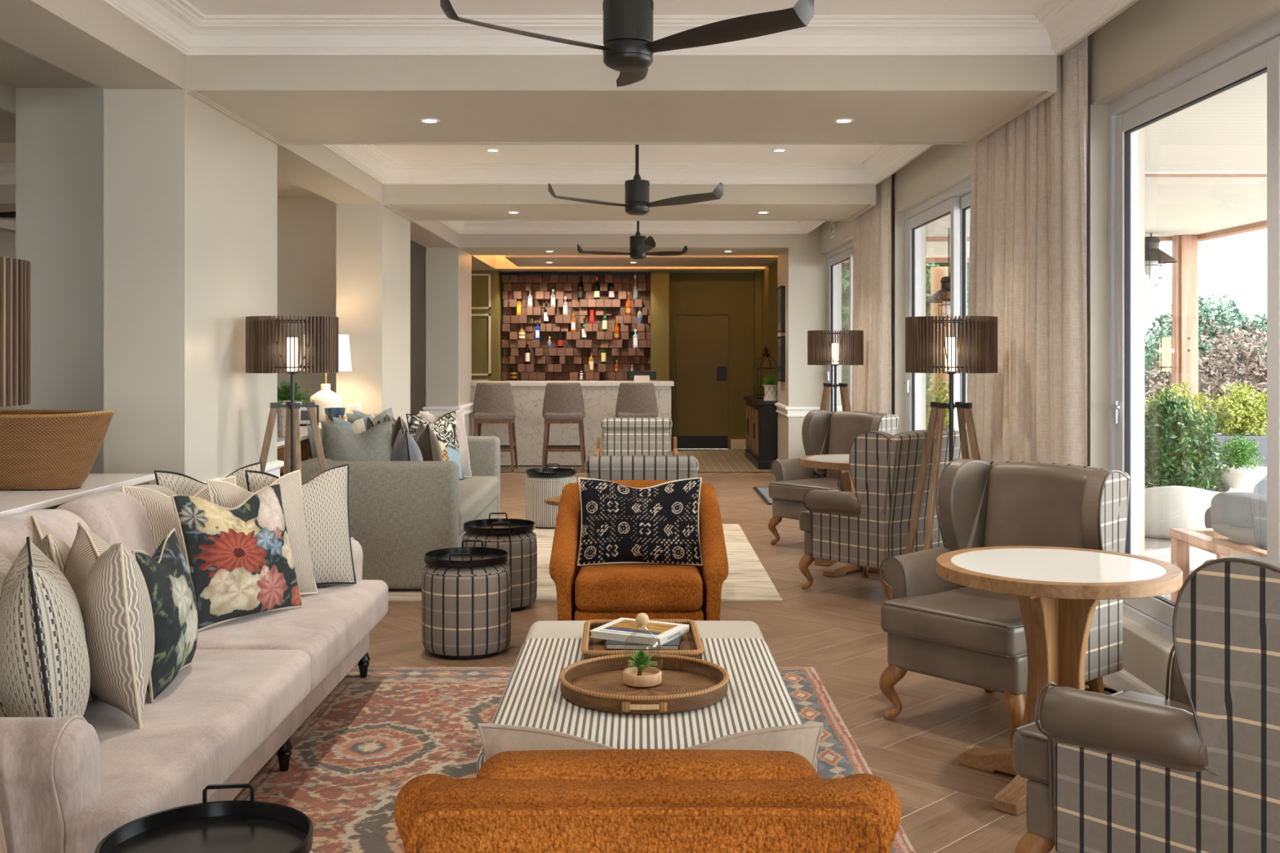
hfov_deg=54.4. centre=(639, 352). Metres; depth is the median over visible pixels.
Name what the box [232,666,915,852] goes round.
rug
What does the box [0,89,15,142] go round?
beam
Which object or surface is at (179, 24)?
trim
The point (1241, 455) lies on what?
shrub
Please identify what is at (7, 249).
wall
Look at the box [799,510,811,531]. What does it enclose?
seat cushion
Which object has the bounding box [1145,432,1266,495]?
planter box
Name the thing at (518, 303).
bottle
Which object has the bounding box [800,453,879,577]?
pedestal table
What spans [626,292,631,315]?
bottle
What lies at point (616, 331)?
bottle
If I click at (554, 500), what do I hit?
side table
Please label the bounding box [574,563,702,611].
seat cushion
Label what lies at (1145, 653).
sill
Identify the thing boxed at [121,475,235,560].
throw pillow
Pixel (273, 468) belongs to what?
trim
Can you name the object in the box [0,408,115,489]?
basket
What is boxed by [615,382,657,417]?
bar stool
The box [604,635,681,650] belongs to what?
book
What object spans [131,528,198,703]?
throw pillow
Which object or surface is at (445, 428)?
throw pillow
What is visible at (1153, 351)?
tree
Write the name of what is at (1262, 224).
beam
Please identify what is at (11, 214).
ceiling fan
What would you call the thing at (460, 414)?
throw pillow
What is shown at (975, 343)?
floor lamp
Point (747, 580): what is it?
rug
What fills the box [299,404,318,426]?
photo frame
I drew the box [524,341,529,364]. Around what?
bottle
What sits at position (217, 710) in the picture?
seat cushion
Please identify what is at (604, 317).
bottle
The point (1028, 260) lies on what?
curtain
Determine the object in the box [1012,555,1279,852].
chair
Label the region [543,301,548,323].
bottle
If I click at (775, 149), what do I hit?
recessed light
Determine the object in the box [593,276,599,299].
bottle
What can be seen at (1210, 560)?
seat cushion
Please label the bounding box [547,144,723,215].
ceiling fan
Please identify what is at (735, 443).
baseboard
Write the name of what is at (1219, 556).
garden table
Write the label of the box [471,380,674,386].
countertop
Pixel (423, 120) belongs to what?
recessed light
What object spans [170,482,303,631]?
throw pillow
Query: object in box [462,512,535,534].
tray
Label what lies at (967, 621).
seat cushion
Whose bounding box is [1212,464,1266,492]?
planter
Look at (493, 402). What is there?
bar stool
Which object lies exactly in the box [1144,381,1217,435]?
shrub
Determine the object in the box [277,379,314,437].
potted fern
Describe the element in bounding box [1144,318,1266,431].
bush
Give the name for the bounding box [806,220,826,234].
trim
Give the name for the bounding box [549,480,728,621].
armchair
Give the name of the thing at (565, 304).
bottle
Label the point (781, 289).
picture
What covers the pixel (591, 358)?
bottle
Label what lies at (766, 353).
cage
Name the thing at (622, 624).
picture
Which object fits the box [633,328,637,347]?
bottle
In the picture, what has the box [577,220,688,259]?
ceiling fan
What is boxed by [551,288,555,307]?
bottle
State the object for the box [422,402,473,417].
trim
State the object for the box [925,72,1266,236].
veranda
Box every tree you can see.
[841,262,968,395]
[1144,293,1266,411]
[1234,321,1266,369]
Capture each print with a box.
[777,296,780,322]
[777,346,780,371]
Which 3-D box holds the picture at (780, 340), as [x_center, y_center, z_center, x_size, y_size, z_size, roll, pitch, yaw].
[1.685,0.075,14.880,0.050,0.540,0.460,0,0,0]
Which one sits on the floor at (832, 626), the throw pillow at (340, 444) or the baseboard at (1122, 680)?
the baseboard at (1122, 680)
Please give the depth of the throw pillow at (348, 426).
8.06 m
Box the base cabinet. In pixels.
[743,395,777,469]
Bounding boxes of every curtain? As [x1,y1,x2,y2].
[851,174,892,413]
[966,36,1088,466]
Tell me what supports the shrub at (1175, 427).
in the planter at (1166, 507)
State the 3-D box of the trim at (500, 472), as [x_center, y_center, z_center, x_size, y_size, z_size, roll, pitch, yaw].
[-0.175,1.460,15.185,3.850,0.004,0.030,0,0,0]
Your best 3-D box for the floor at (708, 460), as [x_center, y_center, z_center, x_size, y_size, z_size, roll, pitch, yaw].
[-2.500,1.461,17.250,9.400,0.003,4.100,0,0,0]
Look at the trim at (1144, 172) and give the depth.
8.00 m
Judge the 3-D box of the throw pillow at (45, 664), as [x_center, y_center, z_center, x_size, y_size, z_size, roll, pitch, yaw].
[-1.555,0.762,3.237,0.218,0.502,0.515,0,0,-29]
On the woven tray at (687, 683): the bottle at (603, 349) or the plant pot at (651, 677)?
the plant pot at (651, 677)
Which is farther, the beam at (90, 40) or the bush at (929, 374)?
the bush at (929, 374)
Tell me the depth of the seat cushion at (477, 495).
8.78 m
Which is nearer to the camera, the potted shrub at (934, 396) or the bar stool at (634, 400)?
the potted shrub at (934, 396)
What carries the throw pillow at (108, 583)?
on the sofa at (251, 682)
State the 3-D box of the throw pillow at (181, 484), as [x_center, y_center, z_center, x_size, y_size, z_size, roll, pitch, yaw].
[-1.767,0.725,5.199,0.174,0.496,0.510,0,0,42]
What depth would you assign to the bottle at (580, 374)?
18.60 m
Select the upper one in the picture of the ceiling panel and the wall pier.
the ceiling panel
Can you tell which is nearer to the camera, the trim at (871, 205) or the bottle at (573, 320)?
the trim at (871, 205)
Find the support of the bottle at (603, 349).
in the display shelf
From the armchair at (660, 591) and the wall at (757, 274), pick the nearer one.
the armchair at (660, 591)
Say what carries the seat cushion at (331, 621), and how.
on the sofa at (251, 682)
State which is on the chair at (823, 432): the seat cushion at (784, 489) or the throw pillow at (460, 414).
the seat cushion at (784, 489)
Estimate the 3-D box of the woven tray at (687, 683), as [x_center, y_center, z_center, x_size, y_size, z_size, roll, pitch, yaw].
[0.012,0.988,3.730,0.511,0.052,0.512,0,0,0]
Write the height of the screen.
0.130 m
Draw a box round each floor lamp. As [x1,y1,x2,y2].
[0,257,31,852]
[245,315,338,484]
[807,329,863,411]
[905,315,997,554]
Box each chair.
[584,455,698,480]
[593,417,679,455]
[768,409,898,544]
[799,426,961,599]
[879,458,1130,748]
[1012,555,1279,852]
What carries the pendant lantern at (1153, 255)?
hanging from the veranda at (1225, 131)
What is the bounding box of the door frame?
[673,311,730,448]
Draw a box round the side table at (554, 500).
[544,496,560,506]
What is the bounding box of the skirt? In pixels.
[477,723,823,768]
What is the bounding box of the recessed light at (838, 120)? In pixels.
[832,118,853,123]
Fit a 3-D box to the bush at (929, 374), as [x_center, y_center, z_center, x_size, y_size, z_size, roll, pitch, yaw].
[4.503,0.981,16.831,3.342,2.090,1.943,0,0,-4]
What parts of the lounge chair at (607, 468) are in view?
backrest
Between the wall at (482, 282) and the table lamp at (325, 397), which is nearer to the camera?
the table lamp at (325, 397)
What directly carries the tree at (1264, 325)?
on the deck
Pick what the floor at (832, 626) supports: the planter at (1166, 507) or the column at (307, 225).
the column at (307, 225)
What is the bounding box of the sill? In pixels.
[1122,615,1174,698]
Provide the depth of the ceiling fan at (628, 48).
4.12 m
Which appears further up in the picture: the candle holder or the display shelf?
the display shelf
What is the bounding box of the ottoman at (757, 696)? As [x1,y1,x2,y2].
[476,620,817,773]
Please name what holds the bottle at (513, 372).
on the display shelf
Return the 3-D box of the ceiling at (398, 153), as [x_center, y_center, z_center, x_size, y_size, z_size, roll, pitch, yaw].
[-2.435,-1.565,6.090,9.530,0.100,18.580,0,0,0]
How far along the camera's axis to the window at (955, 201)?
8.85 m
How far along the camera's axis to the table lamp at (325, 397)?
9.63 m
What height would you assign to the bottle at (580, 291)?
0.340 m
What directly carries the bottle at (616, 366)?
in the display shelf
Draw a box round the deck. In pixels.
[1144,391,1216,600]
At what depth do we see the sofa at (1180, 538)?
6.62 m
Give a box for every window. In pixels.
[826,240,853,412]
[904,177,970,431]
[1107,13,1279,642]
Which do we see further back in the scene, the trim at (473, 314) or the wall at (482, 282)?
the wall at (482, 282)
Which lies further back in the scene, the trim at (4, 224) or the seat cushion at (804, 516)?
the trim at (4, 224)
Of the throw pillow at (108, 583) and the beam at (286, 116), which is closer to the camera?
the throw pillow at (108, 583)
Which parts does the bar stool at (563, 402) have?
leg, leg, seat, backrest, seat frame, foot plate, leg, leg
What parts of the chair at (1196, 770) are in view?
leg, seat, armrest, panel, armrest, wing panel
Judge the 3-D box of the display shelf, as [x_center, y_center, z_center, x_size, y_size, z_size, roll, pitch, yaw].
[-0.964,0.130,18.675,2.247,2.660,0.250,0,0,0]
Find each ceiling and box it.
[0,0,1052,163]
[0,38,411,240]
[471,255,764,272]
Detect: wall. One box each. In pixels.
[0,227,15,408]
[15,88,103,473]
[471,270,475,379]
[475,270,501,380]
[669,272,753,448]
[753,271,761,395]
[761,260,777,395]
[777,226,841,460]
[819,144,971,253]
[1090,0,1279,104]
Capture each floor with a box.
[354,472,1117,852]
[500,448,771,471]
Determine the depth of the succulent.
3.78 m
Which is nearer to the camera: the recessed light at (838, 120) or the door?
the recessed light at (838, 120)
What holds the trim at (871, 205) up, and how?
attached to the beam at (391, 193)
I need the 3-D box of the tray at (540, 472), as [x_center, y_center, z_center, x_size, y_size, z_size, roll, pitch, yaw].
[-0.743,0.986,10.420,0.414,0.071,0.426,0,0,0]
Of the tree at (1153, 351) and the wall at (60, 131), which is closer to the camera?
the wall at (60, 131)
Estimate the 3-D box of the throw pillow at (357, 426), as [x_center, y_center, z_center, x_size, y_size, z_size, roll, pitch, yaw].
[-1.998,0.713,8.571,0.192,0.498,0.475,0,0,21]
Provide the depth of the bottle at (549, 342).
18.60 m
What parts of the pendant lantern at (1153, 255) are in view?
bulb glass, lamp shade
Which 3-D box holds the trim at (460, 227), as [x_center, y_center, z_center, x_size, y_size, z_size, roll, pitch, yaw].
[-0.089,-1.441,12.835,4.008,0.150,2.990,0,0,0]
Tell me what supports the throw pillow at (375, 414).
on the sofa at (400, 512)
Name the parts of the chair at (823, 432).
leg, seat, armrest, panel, armrest, backrest, panel, wing panel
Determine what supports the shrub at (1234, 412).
in the planter box
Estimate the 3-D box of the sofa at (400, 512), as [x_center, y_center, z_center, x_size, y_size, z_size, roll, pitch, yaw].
[-1.610,1.062,8.720,1.020,0.795,2.420,0,0,0]
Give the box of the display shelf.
[501,272,650,380]
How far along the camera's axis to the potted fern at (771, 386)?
15.68 m
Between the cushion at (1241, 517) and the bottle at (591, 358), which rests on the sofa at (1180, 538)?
the cushion at (1241, 517)
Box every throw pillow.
[0,536,90,719]
[0,550,12,717]
[31,515,92,701]
[64,522,155,728]
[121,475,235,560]
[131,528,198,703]
[154,462,262,496]
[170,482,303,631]
[206,469,317,595]
[244,463,355,585]
[306,421,352,458]
[320,420,392,461]
[333,413,372,431]
[346,410,386,424]
[351,417,365,433]
[352,407,394,419]
[367,417,392,461]
[373,410,428,431]
[385,413,409,448]
[391,426,422,461]
[405,410,463,479]
[413,420,442,461]
[418,408,471,477]
[577,477,702,565]
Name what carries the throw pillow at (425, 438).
on the sofa at (400, 512)
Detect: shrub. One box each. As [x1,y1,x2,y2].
[925,377,967,430]
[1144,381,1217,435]
[1144,389,1232,491]
[1200,382,1266,435]
[1213,432,1266,469]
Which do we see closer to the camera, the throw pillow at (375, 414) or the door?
the throw pillow at (375, 414)
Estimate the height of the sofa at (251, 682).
0.934 m
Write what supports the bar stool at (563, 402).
on the floor at (708, 460)
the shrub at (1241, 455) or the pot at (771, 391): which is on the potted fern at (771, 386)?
the pot at (771, 391)
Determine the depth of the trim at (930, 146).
9.00 m
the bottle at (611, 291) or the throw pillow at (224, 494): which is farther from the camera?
the bottle at (611, 291)
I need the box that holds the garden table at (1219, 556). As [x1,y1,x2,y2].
[1189,538,1266,559]
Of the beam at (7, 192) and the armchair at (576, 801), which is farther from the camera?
the beam at (7, 192)
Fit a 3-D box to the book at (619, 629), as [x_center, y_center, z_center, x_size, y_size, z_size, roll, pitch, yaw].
[0.000,0.973,4.345,0.271,0.025,0.240,0,0,26]
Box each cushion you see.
[57,649,311,852]
[195,579,388,692]
[458,475,499,533]
[475,749,818,779]
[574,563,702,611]
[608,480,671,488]
[768,477,841,502]
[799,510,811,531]
[880,586,1026,658]
[1203,559,1216,564]
[1204,506,1241,542]
[1210,492,1266,551]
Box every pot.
[277,400,302,437]
[622,613,662,687]
[762,384,777,400]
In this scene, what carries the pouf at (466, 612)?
on the floor at (832, 626)
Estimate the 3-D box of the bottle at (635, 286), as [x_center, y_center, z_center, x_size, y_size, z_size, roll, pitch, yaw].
[-0.068,-0.976,18.620,0.079,0.360,0.079,0,0,0]
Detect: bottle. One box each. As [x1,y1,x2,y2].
[510,364,516,380]
[516,298,521,315]
[518,323,524,339]
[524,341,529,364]
[528,290,533,307]
[535,321,540,339]
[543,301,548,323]
[547,336,551,347]
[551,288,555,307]
[557,325,563,347]
[563,296,567,315]
[570,313,575,331]
[577,276,583,299]
[579,370,582,380]
[582,317,586,339]
[588,350,593,372]
[590,306,593,323]
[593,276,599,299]
[601,347,606,364]
[602,308,607,331]
[608,282,614,299]
[613,320,619,339]
[614,360,618,372]
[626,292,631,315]
[632,275,638,299]
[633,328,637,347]
[636,306,642,323]
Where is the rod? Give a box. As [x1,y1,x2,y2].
[947,227,950,276]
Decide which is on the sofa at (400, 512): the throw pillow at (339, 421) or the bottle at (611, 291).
the throw pillow at (339, 421)
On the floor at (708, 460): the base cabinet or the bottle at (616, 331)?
the base cabinet
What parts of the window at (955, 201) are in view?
handle, frame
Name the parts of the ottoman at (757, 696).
panel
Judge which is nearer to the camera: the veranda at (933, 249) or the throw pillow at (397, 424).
the throw pillow at (397, 424)
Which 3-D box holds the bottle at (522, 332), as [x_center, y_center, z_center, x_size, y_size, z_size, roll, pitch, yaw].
[-1.767,-0.320,18.620,0.101,0.260,0.101,0,0,0]
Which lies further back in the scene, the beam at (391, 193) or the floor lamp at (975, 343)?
the beam at (391, 193)
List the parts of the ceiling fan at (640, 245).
fan blade, down rod, fan blade, fan blade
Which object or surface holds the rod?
hanging from the veranda at (1225, 131)
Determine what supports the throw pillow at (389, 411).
on the sofa at (400, 512)
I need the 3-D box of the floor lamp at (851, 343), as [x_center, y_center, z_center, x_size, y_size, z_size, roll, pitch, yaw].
[1.655,0.635,10.540,0.505,1.641,0.505,0,0,-1]
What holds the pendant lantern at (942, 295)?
hanging from the rod
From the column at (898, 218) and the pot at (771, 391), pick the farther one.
the pot at (771, 391)
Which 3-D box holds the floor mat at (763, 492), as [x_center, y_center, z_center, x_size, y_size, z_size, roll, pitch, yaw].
[1.625,1.453,12.650,0.810,0.012,1.460,0,0,0]
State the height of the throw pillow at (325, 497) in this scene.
0.521 m
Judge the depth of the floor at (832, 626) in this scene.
5.82 m
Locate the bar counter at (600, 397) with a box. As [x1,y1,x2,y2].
[471,380,674,466]
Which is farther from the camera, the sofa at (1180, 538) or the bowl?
the bowl
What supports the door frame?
attached to the wall at (732, 293)
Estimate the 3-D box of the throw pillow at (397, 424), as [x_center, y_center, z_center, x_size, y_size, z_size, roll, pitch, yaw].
[-1.734,0.705,9.021,0.188,0.516,0.462,0,0,-27]
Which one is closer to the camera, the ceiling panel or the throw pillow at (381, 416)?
the throw pillow at (381, 416)
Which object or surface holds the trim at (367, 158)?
attached to the ceiling at (398, 153)
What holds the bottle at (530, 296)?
in the display shelf
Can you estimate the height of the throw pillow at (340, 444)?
0.517 m
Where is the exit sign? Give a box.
[830,220,835,239]
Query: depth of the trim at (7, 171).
10.05 m
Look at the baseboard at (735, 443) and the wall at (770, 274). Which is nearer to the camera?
the wall at (770, 274)
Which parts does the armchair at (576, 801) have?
armrest, panel, armrest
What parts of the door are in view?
kick plate, push plate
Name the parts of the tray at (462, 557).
handle, handle plate, handle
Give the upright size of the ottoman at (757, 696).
0.436 m
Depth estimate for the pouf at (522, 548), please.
7.01 m
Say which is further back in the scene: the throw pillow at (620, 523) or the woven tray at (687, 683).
the throw pillow at (620, 523)
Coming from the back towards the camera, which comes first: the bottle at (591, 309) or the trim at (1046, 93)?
the bottle at (591, 309)
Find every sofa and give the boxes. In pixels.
[0,484,388,852]
[301,435,500,589]
[1168,528,1266,602]
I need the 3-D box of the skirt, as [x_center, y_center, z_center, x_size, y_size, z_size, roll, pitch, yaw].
[0.020,0.861,2.342,0.647,0.334,0.150,0,0,2]
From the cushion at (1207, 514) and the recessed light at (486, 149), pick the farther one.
the recessed light at (486, 149)
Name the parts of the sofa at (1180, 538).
leg, rail, rail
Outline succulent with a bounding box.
[625,650,658,675]
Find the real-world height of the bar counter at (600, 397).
1.085 m
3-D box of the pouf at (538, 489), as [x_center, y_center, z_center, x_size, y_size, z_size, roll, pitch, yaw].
[-0.743,1.241,10.420,0.433,0.438,0.433,0,0,0]
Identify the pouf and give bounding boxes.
[422,562,511,659]
[461,531,537,611]
[525,475,577,528]
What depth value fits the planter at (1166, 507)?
9.80 m
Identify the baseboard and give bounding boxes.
[730,439,746,448]
[1102,668,1164,697]
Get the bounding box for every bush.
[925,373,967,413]
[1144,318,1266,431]
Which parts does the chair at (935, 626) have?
leg, armrest, wing panel, seat, leg, backrest, panel, leg, panel, wing panel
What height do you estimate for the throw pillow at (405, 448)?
0.464 m
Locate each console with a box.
[0,473,155,515]
[277,419,347,476]
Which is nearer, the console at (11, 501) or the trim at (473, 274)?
the console at (11, 501)
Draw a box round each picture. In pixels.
[608,619,677,632]
[777,285,785,333]
[777,336,785,382]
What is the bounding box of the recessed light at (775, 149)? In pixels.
[771,148,786,151]
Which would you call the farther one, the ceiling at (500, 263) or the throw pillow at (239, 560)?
the ceiling at (500, 263)
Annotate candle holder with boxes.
[346,403,360,413]
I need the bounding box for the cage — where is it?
[755,346,775,399]
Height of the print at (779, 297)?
0.310 m
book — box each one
[589,617,688,645]
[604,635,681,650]
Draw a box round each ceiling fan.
[0,211,15,217]
[440,0,813,86]
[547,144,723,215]
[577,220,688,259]
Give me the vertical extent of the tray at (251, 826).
0.071 m
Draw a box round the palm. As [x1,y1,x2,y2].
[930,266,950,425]
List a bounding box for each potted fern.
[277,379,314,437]
[760,373,777,400]
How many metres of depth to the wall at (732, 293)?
18.80 m
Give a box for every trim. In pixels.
[0,163,15,184]
[0,219,15,230]
[100,0,1133,55]
[185,89,1056,145]
[202,460,284,483]
[321,144,931,184]
[382,203,875,221]
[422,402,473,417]
[438,220,824,234]
[471,273,490,309]
[471,313,490,375]
[500,471,772,472]
[774,402,842,417]
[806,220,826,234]
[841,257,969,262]
[875,144,933,184]
[1057,0,1138,55]
[1144,172,1266,173]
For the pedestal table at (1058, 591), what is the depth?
4.12 m
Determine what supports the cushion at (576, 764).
on the armchair at (576, 801)
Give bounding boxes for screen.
[626,371,656,381]
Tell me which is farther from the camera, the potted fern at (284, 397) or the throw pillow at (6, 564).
the potted fern at (284, 397)
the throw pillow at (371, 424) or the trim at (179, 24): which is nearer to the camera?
the trim at (179, 24)
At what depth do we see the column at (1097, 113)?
5.72 m
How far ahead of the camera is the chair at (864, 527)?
7.25 m
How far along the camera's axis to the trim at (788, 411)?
14.32 m
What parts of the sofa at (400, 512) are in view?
backrest, armrest, seat, armrest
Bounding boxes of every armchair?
[394,749,901,852]
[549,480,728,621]
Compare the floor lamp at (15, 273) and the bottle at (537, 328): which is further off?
the bottle at (537, 328)
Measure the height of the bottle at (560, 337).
0.330 m
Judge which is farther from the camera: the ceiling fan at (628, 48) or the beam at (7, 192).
the beam at (7, 192)
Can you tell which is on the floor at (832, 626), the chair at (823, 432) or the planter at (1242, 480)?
the chair at (823, 432)
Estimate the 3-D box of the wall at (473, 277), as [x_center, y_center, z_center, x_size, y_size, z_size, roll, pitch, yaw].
[-2.885,-0.028,18.370,0.930,2.975,0.060,0,0,0]
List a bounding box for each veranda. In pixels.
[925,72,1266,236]
[925,241,969,257]
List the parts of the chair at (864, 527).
leg, seat, armrest, panel, leg, wing panel, leg, backrest, panel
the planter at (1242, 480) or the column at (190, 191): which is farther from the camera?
the planter at (1242, 480)
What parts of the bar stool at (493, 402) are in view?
leg, leg, backrest, seat, seat frame, leg, leg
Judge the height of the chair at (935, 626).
1.008 m
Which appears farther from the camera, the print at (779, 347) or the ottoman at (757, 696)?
the print at (779, 347)
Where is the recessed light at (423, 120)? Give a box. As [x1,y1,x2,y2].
[418,118,439,123]
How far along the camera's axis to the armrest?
3.23 m
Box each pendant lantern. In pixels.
[925,275,968,326]
[1144,233,1177,287]
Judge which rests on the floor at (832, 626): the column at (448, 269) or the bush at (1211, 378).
the column at (448, 269)
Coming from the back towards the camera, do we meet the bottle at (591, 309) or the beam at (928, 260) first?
the bottle at (591, 309)
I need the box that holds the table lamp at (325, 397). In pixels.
[299,334,351,422]
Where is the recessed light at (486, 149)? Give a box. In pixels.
[485,148,500,151]
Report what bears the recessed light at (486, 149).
in the ceiling at (398, 153)
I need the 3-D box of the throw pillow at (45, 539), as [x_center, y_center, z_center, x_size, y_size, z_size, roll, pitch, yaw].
[-1.761,0.766,3.795,0.204,0.494,0.492,0,0,-28]
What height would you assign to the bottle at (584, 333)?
0.330 m
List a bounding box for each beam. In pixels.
[0,0,462,249]
[0,81,15,95]
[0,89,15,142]
[0,184,15,219]
[184,55,1056,142]
[382,184,875,219]
[457,234,788,255]
[925,173,1266,242]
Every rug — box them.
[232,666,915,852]
[388,524,782,601]
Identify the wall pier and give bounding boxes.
[650,270,669,380]
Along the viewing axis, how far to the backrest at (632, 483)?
6.32 m
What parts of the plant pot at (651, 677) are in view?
knob, dish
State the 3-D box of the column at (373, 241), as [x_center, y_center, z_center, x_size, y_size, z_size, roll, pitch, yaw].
[-2.279,0.125,10.720,0.372,2.670,1.240,0,0,0]
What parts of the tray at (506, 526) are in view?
handle, handle, handle plate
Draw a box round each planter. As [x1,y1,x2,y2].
[1144,479,1233,539]
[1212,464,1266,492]
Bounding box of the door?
[675,314,728,448]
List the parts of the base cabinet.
door, door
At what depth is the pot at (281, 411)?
7.93 m
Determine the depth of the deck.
9.21 m
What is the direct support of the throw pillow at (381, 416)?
on the sofa at (400, 512)
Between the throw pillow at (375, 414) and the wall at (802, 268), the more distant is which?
the wall at (802, 268)
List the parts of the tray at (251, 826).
handle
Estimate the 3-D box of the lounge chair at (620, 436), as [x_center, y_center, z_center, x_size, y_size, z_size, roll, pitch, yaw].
[-0.030,1.025,10.883,0.726,0.870,0.806,0,0,0]
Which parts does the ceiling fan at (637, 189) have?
fan blade, down rod, fan blade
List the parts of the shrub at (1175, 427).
stem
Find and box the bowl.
[324,407,345,423]
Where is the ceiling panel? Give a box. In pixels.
[504,255,777,266]
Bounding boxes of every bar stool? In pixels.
[472,382,518,471]
[541,382,586,471]
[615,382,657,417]
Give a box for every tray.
[94,782,313,852]
[423,540,509,568]
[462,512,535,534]
[526,463,576,476]
[558,653,729,714]
[581,619,704,660]
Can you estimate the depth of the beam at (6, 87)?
6.22 m
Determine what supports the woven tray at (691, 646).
on the ottoman at (757, 696)
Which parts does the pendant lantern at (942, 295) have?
bulb glass, lamp shade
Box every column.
[103,88,277,484]
[277,196,336,404]
[336,203,410,422]
[410,240,426,415]
[426,247,471,435]
[892,173,925,433]
[1088,35,1144,556]
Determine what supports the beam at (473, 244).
attached to the ceiling at (398, 153)
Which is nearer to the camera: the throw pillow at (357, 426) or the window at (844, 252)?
the throw pillow at (357, 426)
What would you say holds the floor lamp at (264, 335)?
on the floor at (832, 626)
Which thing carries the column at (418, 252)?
on the floor at (832, 626)
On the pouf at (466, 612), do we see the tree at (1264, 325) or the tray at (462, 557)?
the tray at (462, 557)
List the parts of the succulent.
stem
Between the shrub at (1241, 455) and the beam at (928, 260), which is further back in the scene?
the beam at (928, 260)
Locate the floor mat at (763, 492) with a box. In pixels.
[753,487,772,504]
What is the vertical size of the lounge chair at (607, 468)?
0.870 m
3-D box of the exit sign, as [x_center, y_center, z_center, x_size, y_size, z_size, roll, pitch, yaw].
[2.064,-1.320,13.350,0.008,0.180,0.280,0,0,0]
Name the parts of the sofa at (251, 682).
backrest, armrest, backrest, leg, seat, armrest, leg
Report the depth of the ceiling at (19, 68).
6.04 m
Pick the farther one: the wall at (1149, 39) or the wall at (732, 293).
the wall at (732, 293)
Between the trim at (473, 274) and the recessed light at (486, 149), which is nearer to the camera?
the recessed light at (486, 149)
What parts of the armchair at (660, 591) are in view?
armrest, seat, armrest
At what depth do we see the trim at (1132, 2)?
5.21 m
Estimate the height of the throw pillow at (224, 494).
0.516 m
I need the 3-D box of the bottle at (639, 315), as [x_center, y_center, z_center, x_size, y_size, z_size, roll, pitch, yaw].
[-0.003,-0.573,18.620,0.080,0.280,0.080,0,0,0]
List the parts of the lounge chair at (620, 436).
armrest, leg, backrest, leg, armrest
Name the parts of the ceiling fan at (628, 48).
fan blade, fan blade, fan blade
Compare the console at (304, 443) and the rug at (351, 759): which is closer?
the rug at (351, 759)
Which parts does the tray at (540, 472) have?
handle plate, dish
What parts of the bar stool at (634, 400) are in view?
seat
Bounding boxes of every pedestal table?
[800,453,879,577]
[936,546,1182,815]
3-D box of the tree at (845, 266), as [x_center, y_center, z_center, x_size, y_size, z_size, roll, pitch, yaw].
[4.270,-1.331,19.486,4.728,8.024,4.677,0,0,-45]
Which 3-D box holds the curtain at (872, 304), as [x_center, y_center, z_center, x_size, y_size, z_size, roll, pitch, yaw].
[1.976,-0.020,10.804,0.138,2.900,1.405,0,0,0]
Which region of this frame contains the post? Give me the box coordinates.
[1172,235,1198,407]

